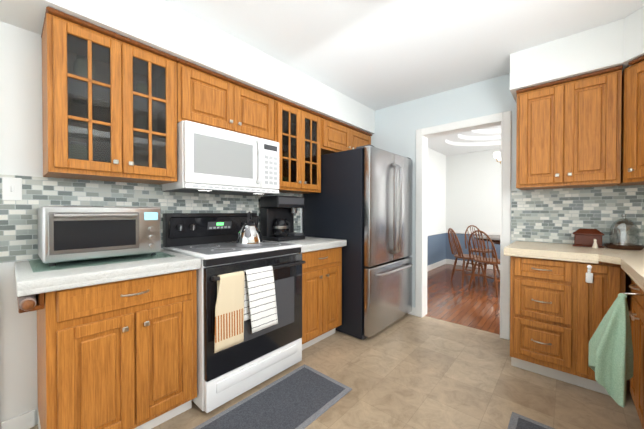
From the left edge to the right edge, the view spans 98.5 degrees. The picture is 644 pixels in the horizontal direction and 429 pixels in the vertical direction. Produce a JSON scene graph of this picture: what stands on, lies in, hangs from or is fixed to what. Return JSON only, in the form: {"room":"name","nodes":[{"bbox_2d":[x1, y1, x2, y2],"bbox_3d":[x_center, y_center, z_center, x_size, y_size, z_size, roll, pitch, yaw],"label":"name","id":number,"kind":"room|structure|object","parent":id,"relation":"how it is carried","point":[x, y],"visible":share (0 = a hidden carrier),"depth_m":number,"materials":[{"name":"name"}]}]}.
{"room":"kitchen","nodes":[
{"label":"kitchen","id":0,"kind":"room"},
{"bbox_2d":[0,21,302,428],"bbox_3d":[-1.296,-0.063,1.918,0.128,2.440,4.940,1,1,42],"label":"wall","id":1,"kind":"structure","parent":0,"point":[21,139],"depth_m":1.50,"materials":[{"name":"white paint"}]},
{"bbox_2d":[2,177,21,200],"bbox_3d":[-1.617,-0.133,1.447,0.016,0.120,0.070,1,1,42],"label":"light switch","id":2,"kind":"object","parent":1,"relation":"attached to","point":[11,189],"visible":1,"depth_m":1.45,"materials":[{"name":"white plastic"}]},
{"bbox_2d":[41,6,177,184],"bbox_3d":[-1.221,-0.601,1.639,0.359,0.782,0.594,1,1,42],"label":"upper cabinet","id":3,"kind":"object","parent":1,"relation":"attached to","point":[109,105],"visible":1,"depth_m":1.50,"materials":[{"name":"brown wood"}]},
{"bbox_2d":[1,307,414,428],"bbox_3d":[-0.299,1.109,2.288,0.905,0.090,3.083,1,1,42],"label":"baseboard","id":4,"kind":"structure","parent":1,"relation":"attached to","point":[25,420],"depth_m":1.48,"materials":[{"name":"white"}]},
{"bbox_2d":[177,58,275,140],"bbox_3d":[-0.763,-0.799,2.153,0.359,0.397,0.784,1,1,42],"label":"upper cabinet","id":5,"kind":"object","parent":1,"relation":"attached to","point":[205,96],"visible":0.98,"depth_m":1.98,"materials":[{"name":"brown wood"}]},
{"bbox_2d":[162,120,278,195],"bbox_3d":[-0.729,-0.381,2.121,0.442,0.432,0.760,1,1,42],"label":"over-the-range microwave","id":6,"kind":"object","parent":5,"relation":"attached to","point":[212,160],"visible":0.98,"depth_m":1.92,"materials":[{"name":"white plastic"}]},
{"bbox_2d":[274,97,322,193],"bbox_3d":[-0.305,-0.612,2.671,0.359,0.782,0.594,1,1,42],"label":"upper cabinet","id":7,"kind":"object","parent":1,"relation":"attached to","point":[297,132],"visible":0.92,"depth_m":2.54,"materials":[{"name":"brown wood"}]},
{"bbox_2d":[321,115,371,154],"bbox_3d":[0.204,-0.842,3.243,0.359,0.332,0.939,1,1,42],"label":"upper cabinet","id":8,"kind":"object","parent":1,"relation":"attached to","point":[337,136],"visible":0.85,"depth_m":3.01,"materials":[{"name":"brown wood"}]},
{"bbox_2d":[0,0,374,133],"bbox_3d":[-1.076,-1.139,1.792,0.370,0.285,4.820,1,1,42],"label":"soffit","id":9,"kind":"structure","parent":0,"point":[166,27],"depth_m":1.81,"materials":[{"name":"white paint"}]},
{"bbox_2d":[30,264,642,428],"bbox_3d":[1.481,1.208,1.887,4.340,0.100,8.560,1,1,42],"label":"floor","id":10,"kind":"structure","parent":0,"point":[407,371],"depth_m":1.93,"materials":[{"name":"tile"}]},
{"bbox_2d":[37,269,196,428],"bbox_3d":[-1.128,0.726,1.551,0.634,0.869,0.620,1,1,42],"label":"base cabinet","id":11,"kind":"object","parent":10,"relation":"on","point":[118,355],"visible":1,"depth_m":1.32,"materials":[{"name":"brown wood"}]},
{"bbox_2d":[17,293,43,312],"bbox_3d":[-1.228,0.340,1.168,0.391,0.086,0.071,1,1,42],"label":"rolling pin","id":12,"kind":"object","parent":11,"relation":"attached to","point":[29,303],"visible":0.62,"depth_m":1.08,"materials":[{"name":"brown wood"}]},
{"bbox_2d":[14,249,200,296],"bbox_3d":[-1.153,0.278,1.517,0.635,0.058,0.703,1,1,42],"label":"countertop","id":13,"kind":"structure","parent":11,"relation":"on","point":[29,281],"depth_m":1.29,"materials":[{"name":"white stone"}]},
{"bbox_2d":[29,252,174,272],"bbox_3d":[-1.219,0.245,1.559,0.440,0.004,0.580,1,1,42],"label":"glass cutting board","id":14,"kind":"object","parent":13,"relation":"on","point":[47,265],"visible":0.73,"depth_m":1.44,"materials":[{"name":"glass"}]},
{"bbox_2d":[38,206,160,265],"bbox_3d":[-1.231,0.100,1.562,0.388,0.284,0.500,1,1,42],"label":"toaster oven","id":15,"kind":"object","parent":14,"relation":"on","point":[70,233],"visible":1,"depth_m":1.42,"materials":[{"name":"silver metal"}]},
{"bbox_2d":[163,213,305,412],"bbox_3d":[-0.622,0.573,2.035,0.706,1.164,0.764,1,1,42],"label":"range","id":16,"kind":"object","parent":10,"relation":"on","point":[251,361],"visible":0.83,"depth_m":1.86,"materials":[{"name":"white metal"}]},
{"bbox_2d":[214,271,244,352],"bbox_3d":[-0.541,0.551,1.605,0.046,0.419,0.194,1,1,42],"label":"towel","id":17,"kind":"object","parent":16,"relation":"hanging from","point":[229,319],"visible":1,"depth_m":1.59,"materials":[{"name":"beige fabric"}]},
{"bbox_2d":[236,211,262,246],"bbox_3d":[-0.525,0.102,2.018,0.204,0.248,0.193,1,1,42],"label":"kettle","id":18,"kind":"object","parent":16,"relation":"on","point":[249,234],"visible":1,"depth_m":1.95,"materials":[{"name":"silver metal"}]},
{"bbox_2d":[244,266,277,332],"bbox_3d":[-0.389,0.534,1.776,0.046,0.389,0.237,1,1,42],"label":"towel","id":19,"kind":"object","parent":16,"relation":"hanging from","point":[260,309],"visible":1,"depth_m":1.75,"materials":[{"name":"white fabric"}]},
{"bbox_2d":[193,364,351,428],"bbox_3d":[-0.355,1.156,1.544,0.450,0.008,1.170,1,1,42],"label":"area rug","id":20,"kind":"object","parent":10,"relation":"on","point":[304,396],"visible":1,"depth_m":1.68,"materials":[{"name":"grey fabric"}]},
{"bbox_2d":[302,247,341,349],"bbox_3d":[-0.204,0.715,2.592,0.634,0.869,0.585,1,1,42],"label":"base cabinet","id":21,"kind":"object","parent":10,"relation":"on","point":[321,294],"visible":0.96,"depth_m":2.39,"materials":[{"name":"brown wood"}]},
{"bbox_2d":[283,237,346,252],"bbox_3d":[-0.202,0.267,2.588,0.635,0.058,0.595,1,1,42],"label":"countertop","id":22,"kind":"structure","parent":21,"relation":"on","point":[309,244],"depth_m":2.42,"materials":[{"name":"white stone"}]},
{"bbox_2d":[260,195,304,241],"bbox_3d":[-0.354,0.034,2.601,0.308,0.405,0.330,1,1,42],"label":"coffee maker","id":23,"kind":"object","parent":22,"relation":"on","point":[277,212],"visible":0.96,"depth_m":2.53,"materials":[{"name":"black plastic"}]},
{"bbox_2d":[303,144,412,339],"bbox_3d":[0.434,0.251,3.051,0.912,1.765,0.905,1,1,42],"label":"fridge","id":24,"kind":"object","parent":10,"relation":"on","point":[361,203],"visible":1,"depth_m":2.64,"materials":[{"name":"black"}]},
{"bbox_2d":[448,228,487,287],"bbox_3d":[2.325,0.676,4.495,0.504,0.913,0.442,0,1,3],"label":"dining chair","id":25,"kind":"object","parent":10,"relation":"on","point":[460,255],"visible":0.83,"depth_m":4.46,"materials":[{"name":"brown wood"}]},
{"bbox_2d":[465,225,499,276],"bbox_3d":[2.992,0.668,5.244,0.442,0.913,0.504,0,1,-7],"label":"dining chair","id":26,"kind":"object","parent":10,"relation":"on","point":[478,264],"visible":0.54,"depth_m":5.33,"materials":[{"name":"brown wood"}]},
{"bbox_2d":[468,230,499,295],"bbox_3d":[2.465,0.680,4.112,0.504,0.913,0.442,0,1,-28],"label":"dining chair","id":27,"kind":"object","parent":10,"relation":"on","point":[489,260],"visible":0.83,"depth_m":4.04,"materials":[{"name":"brown wood"}]},
{"bbox_2d":[474,235,499,284],"bbox_3d":[3.091,0.750,4.451,1.150,0.754,1.150,1,1,42],"label":"dining table","id":28,"kind":"object","parent":10,"relation":"on","point":[495,239],"visible":0.12,"depth_m":4.46,"materials":[{"name":"brown wood"}]},
{"bbox_2d":[507,412,554,428],"bbox_3d":[0.927,1.161,1.075,0.450,0.008,1.070,1,1,42],"label":"area rug","id":29,"kind":"object","parent":10,"relation":"on","point":[517,421],"visible":1,"depth_m":1.53,"materials":[{"name":"grey fabric"}]},
{"bbox_2d":[510,256,624,395],"bbox_3d":[1.789,0.720,2.065,0.578,0.869,0.634,1,1,42],"label":"base cabinet","id":30,"kind":"object","parent":10,"relation":"on","point":[559,309],"visible":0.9,"depth_m":1.87,"materials":[{"name":"brown wood"}]},
{"bbox_2d":[504,241,615,263],"bbox_3d":[1.731,0.273,2.055,0.570,0.058,0.718,1,1,42],"label":"countertop","id":31,"kind":"structure","parent":30,"relation":"on","point":[540,250],"depth_m":1.90,"materials":[{"name":"beige stone"}]},
{"bbox_2d":[573,228,603,247],"bbox_3d":[2.016,0.174,2.103,0.170,0.135,0.110,1,1,42],"label":"wooden box","id":32,"kind":"object","parent":31,"relation":"on","point":[584,237],"visible":1,"depth_m":2.07,"materials":[{"name":"brown wood"}]},
{"bbox_2d":[592,239,597,247],"bbox_3d":[1.976,0.210,2.006,0.032,0.066,0.031,1,1,42],"label":"figurine","id":33,"kind":"object","parent":31,"relation":"on","point":[595,245],"visible":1,"depth_m":2.00,"materials":[{"name":"beige ceramic"}]},
{"bbox_2d":[625,272,636,409],"bbox_3d":[1.872,0.729,1.244,0.603,0.868,0.515,1,1,42],"label":"base cabinet","id":34,"kind":"object","parent":10,"relation":"on","point":[635,303],"depth_m":1.56,"materials":[{"name":"brown wood"}]},
{"bbox_2d":[637,285,643,428],"bbox_3d":[1.542,0.733,0.872,0.603,0.868,0.740,1,1,42],"label":"base cabinet","id":35,"kind":"object","parent":10,"relation":"on","point":[640,299],"depth_m":1.42,"materials":[{"name":"brown wood"}]},
{"bbox_2d":[608,248,643,290],"bbox_3d":[0.898,0.292,0.187,0.663,0.058,4.618,1,1,42],"label":"countertop","id":36,"kind":"structure","parent":35,"relation":"on","point":[631,262],"depth_m":1.48,"materials":[{"name":"beige stone"}]},
{"bbox_2d":[604,243,643,249],"bbox_3d":[2.145,0.229,1.970,0.200,0.028,0.200,1,1,42],"label":"wicker tray","id":37,"kind":"object","parent":36,"relation":"on","point":[639,247],"visible":0.83,"depth_m":1.91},
{"bbox_2d":[609,214,639,245],"bbox_3d":[2.145,0.114,1.969,0.146,0.240,0.146,1,1,42],"label":"glass cloche","id":38,"kind":"object","parent":37,"relation":"on","point":[622,233],"visible":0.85,"depth_m":1.96,"materials":[{"name":"glass"}]},
{"bbox_2d":[623,293,643,295],"bbox_3d":[1.426,0.348,1.259,0.085,0.073,0.024,1,1,42],"label":"towel rail","id":39,"kind":"object","parent":35,"relation":"attached to","point":[634,294],"visible":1,"depth_m":1.26,"materials":[{"name":"silver metal"}]},
{"bbox_2d":[588,293,632,407],"bbox_3d":[1.393,0.605,1.339,0.148,0.480,0.293,1,1,42],"label":"towel","id":40,"kind":"object","parent":39,"relation":"hanging from","point":[610,358],"visible":1,"depth_m":1.27,"materials":[{"name":"green fabric"}]},
{"bbox_2d":[164,0,643,155],"bbox_3d":[1.481,-1.387,1.861,4.340,0.210,8.560,1,1,42],"label":"ceiling","id":41,"kind":"structure","parent":0,"point":[374,55],"depth_m":1.99,"materials":[{"name":"white paint"}]},
{"bbox_2d":[494,152,500,163],"bbox_3d":[3.111,-1.153,4.414,0.596,0.710,0.623,1,1,42],"label":"chandelier","id":42,"kind":"object","parent":41,"relation":"hanging from","point":[497,155],"visible":0.06,"depth_m":4.45,"materials":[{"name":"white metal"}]},
{"bbox_2d":[427,148,446,265],"bbox_3d":[1.625,-0.245,5.033,0.120,2.740,3.360,1,1,42],"label":"wall","id":43,"kind":"structure","parent":0,"point":[437,162],"depth_m":5.85,"materials":[{"name":"blue"}]},
{"bbox_2d":[427,230,446,271],"bbox_3d":[1.669,0.746,4.987,0.020,0.760,3.326,1,1,42],"label":"trim","id":44,"kind":"structure","parent":43,"relation":"attached to","point":[441,263],"depth_m":5.81,"materials":[{"name":"white wood"}]},
{"bbox_2d":[447,149,500,264],"bbox_3d":[4.327,-0.244,4.989,4.220,2.740,0.120,1,1,42],"label":"wall","id":45,"kind":"structure","parent":0,"point":[464,191],"depth_m":5.89,"materials":[{"name":"blue"}]},
{"bbox_2d":[446,230,499,269],"bbox_3d":[4.280,0.746,4.947,3.980,0.760,0.020,1,1,42],"label":"trim","id":46,"kind":"structure","parent":45,"relation":"attached to","point":[448,261],"depth_m":5.94,"materials":[{"name":"white wood"}]},
{"bbox_2d":[370,74,635,306],"bbox_3d":[1.573,-0.071,2.755,3.310,2.440,0.120,1,1,42],"label":"wall","id":47,"kind":"structure","parent":0,"point":[397,126],"depth_m":2.98,"materials":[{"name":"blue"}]},
{"bbox_2d":[415,111,510,339],"bbox_3d":[1.435,0.100,2.879,0.890,2.095,0.156,1,1,42],"label":"door frame","id":48,"kind":"structure","parent":47,"relation":"attached to","point":[502,119],"depth_m":2.80,"materials":[{"name":"white wood"}]},
{"bbox_2d":[516,65,622,189],"bbox_3d":[1.881,-0.606,2.154,0.584,0.782,0.359,1,1,42],"label":"upper cabinet","id":49,"kind":"object","parent":47,"relation":"attached to","point":[568,133],"visible":1,"depth_m":2.02,"materials":[{"name":"brown wood"}]},
{"bbox_2d":[511,185,643,245],"bbox_3d":[2.200,0.014,2.113,1.260,0.454,0.006,1,1,42],"label":"backsplash","id":50,"kind":"structure","parent":47,"relation":"attached to","point":[553,215],"depth_m":2.25,"materials":[{"name":"tile"}]},
{"bbox_2d":[510,6,643,102],"bbox_3d":[0.618,-1.123,0.289,1.240,0.285,4.820,1,1,42],"label":"soffit","id":51,"kind":"structure","parent":0,"point":[613,44],"depth_m":1.95,"materials":[{"name":"white paint"}]},
{"bbox_3d":[1.087,-0.041,-0.196,0.120,2.440,4.940,1,1,42],"label":"wall","id":52,"kind":"structure","parent":0,"visible":0},
{"bbox_2d":[617,55,643,185],"bbox_3d":[2.249,-0.601,1.657,0.606,0.782,0.612,1,1,42],"label":"upper cabinet","id":53,"kind":"object","parent":52,"relation":"attached to","point":[632,135],"visible":0.98,"depth_m":1.79,"materials":[{"name":"brown wood"}]}
]}

